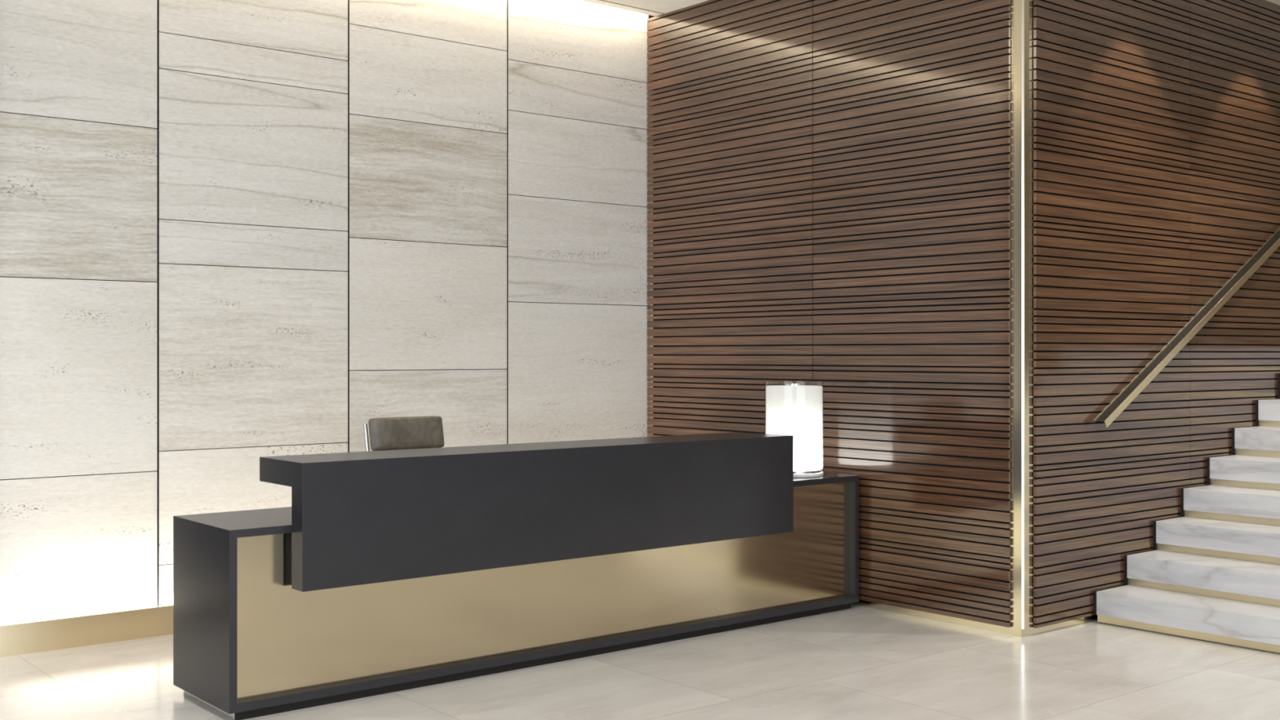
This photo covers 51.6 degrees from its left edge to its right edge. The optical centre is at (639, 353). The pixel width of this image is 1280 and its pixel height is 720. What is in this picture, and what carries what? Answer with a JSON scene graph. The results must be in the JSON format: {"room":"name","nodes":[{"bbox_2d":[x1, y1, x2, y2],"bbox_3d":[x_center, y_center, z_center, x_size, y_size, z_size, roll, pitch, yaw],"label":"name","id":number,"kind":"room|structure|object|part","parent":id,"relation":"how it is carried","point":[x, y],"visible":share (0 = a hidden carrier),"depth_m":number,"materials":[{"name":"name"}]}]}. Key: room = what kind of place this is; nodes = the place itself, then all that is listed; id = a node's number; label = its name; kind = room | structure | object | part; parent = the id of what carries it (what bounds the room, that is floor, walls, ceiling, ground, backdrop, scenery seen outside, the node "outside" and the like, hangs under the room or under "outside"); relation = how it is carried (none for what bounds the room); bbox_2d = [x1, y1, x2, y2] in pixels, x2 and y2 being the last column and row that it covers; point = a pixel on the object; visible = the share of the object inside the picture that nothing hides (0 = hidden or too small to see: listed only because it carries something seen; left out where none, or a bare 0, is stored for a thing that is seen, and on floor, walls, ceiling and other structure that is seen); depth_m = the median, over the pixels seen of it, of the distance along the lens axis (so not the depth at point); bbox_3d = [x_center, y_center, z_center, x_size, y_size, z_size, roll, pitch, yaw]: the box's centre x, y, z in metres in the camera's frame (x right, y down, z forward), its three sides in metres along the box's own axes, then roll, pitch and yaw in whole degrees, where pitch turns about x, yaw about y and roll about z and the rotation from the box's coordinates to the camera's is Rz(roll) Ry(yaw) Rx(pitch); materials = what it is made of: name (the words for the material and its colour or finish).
{"room":"lobby","nodes":[
{"label":"lobby","id":0,"kind":"room"},
{"bbox_2d":[0,0,654,626],"bbox_3d":[-3.875,-0.500,6.300,10.450,4.000,0.350,0,0,-40],"label":"wall","id":1,"kind":"structure","parent":0,"point":[233,233],"depth_m":7.62,"materials":[{"name":"stone"}]},
{"bbox_2d":[0,604,173,657],"bbox_3d":[-1.573,1.423,7.949,4.300,0.155,0.140,0,0,-40],"label":"baseboard","id":2,"kind":"structure","parent":1,"relation":"attached to","point":[23,638],"depth_m":6.80,"materials":[{"name":"gold metal"}]},
{"bbox_2d":[0,604,1279,719],"bbox_3d":[2.319,1.550,3.473,16.400,0.100,12.800,0,0,-40],"label":"floor","id":3,"kind":"structure","parent":0,"point":[858,662],"depth_m":6.04,"materials":[{"name":"stone"}]},
{"bbox_2d":[363,416,444,451],"bbox_3d":[-1.107,0.923,7.061,0.634,1.154,0.663,0,0,-40],"label":"office chair","id":4,"kind":"object","parent":3,"relation":"on","point":[387,433],"visible":0.17,"depth_m":7.22,"materials":[{"name":"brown leather"}]},
{"bbox_3d":[-1.312,0.731,6.952,0.024,0.710,0.571,0,0,-40],"label":"rail","id":5,"kind":"part","parent":4,"relation":"part of","materials":[{"name":"metal"}]},
{"bbox_2d":[173,431,858,719],"bbox_3d":[-0.353,0.975,6.792,3.833,1.050,0.722,0,0,-40],"label":"reception desk","id":6,"kind":"object","parent":3,"relation":"on","point":[391,571],"visible":1,"depth_m":6.12,"materials":[{"name":"grey paint"}]},
{"bbox_3d":[-1.850,1.087,5.620,0.033,0.745,0.622,0,0,-40],"label":"panel","id":7,"kind":"part","parent":6,"relation":"part of","materials":[{"name":"grey paint"}]},
{"bbox_2d":[174,471,858,537],"bbox_3d":[-0.385,0.732,6.830,3.833,0.033,0.622,0,0,-40],"label":"countertop","id":8,"kind":"structure","parent":6,"relation":"on","point":[264,522],"depth_m":5.78,"materials":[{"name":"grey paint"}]},
{"bbox_2d":[259,431,793,591],"bbox_3d":[-0.409,0.716,6.554,2.905,0.532,0.426,0,0,-40],"label":"countertop","id":9,"kind":"structure","parent":6,"relation":"on","point":[359,517],"depth_m":6.17,"materials":[{"name":"grey paint"}]},
{"bbox_3d":[-0.221,1.086,6.631,3.767,0.676,0.018,0,0,-40],"label":"panel","id":10,"kind":"part","parent":6,"relation":"part of","materials":[{"name":"gold metal"}]},
{"bbox_3d":[-0.385,1.442,6.830,3.767,0.036,0.622,0,0,-40],"label":"panel","id":11,"kind":"part","parent":6,"relation":"part of","materials":[{"name":"grey paint"}]},
{"bbox_2d":[764,381,823,477],"bbox_3d":[0.911,0.439,7.830,0.344,0.552,0.344,0,0,-40],"label":"table lamp","id":12,"kind":"object","parent":6,"relation":"on","point":[794,408],"visible":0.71,"depth_m":7.68,"materials":[{"name":"white glass"}]},
{"bbox_3d":[1.080,1.087,8.040,0.033,0.745,0.622,0,0,-40],"label":"panel","id":13,"kind":"part","parent":6,"relation":"part of","materials":[{"name":"grey paint"}]},
{"bbox_2d":[1093,373,1279,653],"bbox_3d":[4.244,0.729,7.619,2.918,1.543,1.842,0,0,-40],"label":"staircase","id":14,"kind":"structure","parent":3,"relation":"on","point":[1211,572],"depth_m":7.40,"materials":[{"name":"white stone"}]},
{"bbox_2d":[646,0,1022,636],"bbox_3d":[1.079,-0.435,8.301,0.222,3.870,3.176,0,0,-40],"label":"wall","id":15,"kind":"structure","parent":0,"point":[834,186],"depth_m":7.81,"materials":[{"name":"brown wood"}]},
{"bbox_3d":[0.564,-0.457,8.767,0.022,3.827,1.584,0,0,-40],"label":"slat panel","id":16,"kind":"part","parent":15,"relation":"part of","materials":[{"name":"brown wood"}]},
{"bbox_3d":[1.522,-0.457,7.608,0.022,3.827,1.414,0,0,-40],"label":"slat panel","id":17,"kind":"part","parent":15,"relation":"part of","materials":[{"name":"brown wood"}]},
{"bbox_2d":[1021,0,1024,629],"bbox_3d":[2.028,-0.457,7.019,0.013,3.827,0.002,0,0,5],"label":"trim","id":18,"kind":"structure","parent":15,"relation":"attached to","point":[1022,1],"depth_m":7.02,"materials":[{"name":"metal"}]},
{"bbox_2d":[580,0,1279,16],"bbox_3d":[2.319,-2.428,3.473,16.400,0.205,12.800,0,0,-40],"label":"ceiling","id":19,"kind":"structure","parent":0,"point":[651,7],"depth_m":8.98,"materials":[{"name":"beige paint"}]},
{"bbox_2d":[1022,0,1279,636],"bbox_3d":[4.350,-0.435,9.047,6.169,3.870,0.222,0,0,-40],"label":"wall","id":20,"kind":"structure","parent":0,"point":[1152,127],"depth_m":7.67,"materials":[{"name":"brown wood"}]},
{"bbox_3d":[2.725,-0.432,7.575,1.614,3.785,0.022,0,0,-40],"label":"slat panel","id":21,"kind":"part","parent":20,"relation":"part of","materials":[{"name":"brown wood"}]},
{"bbox_2d":[1093,227,1279,427],"bbox_3d":[3.685,-0.393,8.310,2.925,1.608,0.067,0,0,-40],"label":"handrail","id":22,"kind":"object","parent":20,"relation":"attached to","point":[1147,375],"visible":1,"depth_m":7.97,"materials":[{"name":"gold metal"}]},
{"bbox_3d":[4.068,-0.432,8.685,1.864,3.785,0.022,0,0,-40],"label":"slat panel","id":23,"kind":"part","parent":20,"relation":"part of","materials":[{"name":"brown wood"}]}
]}

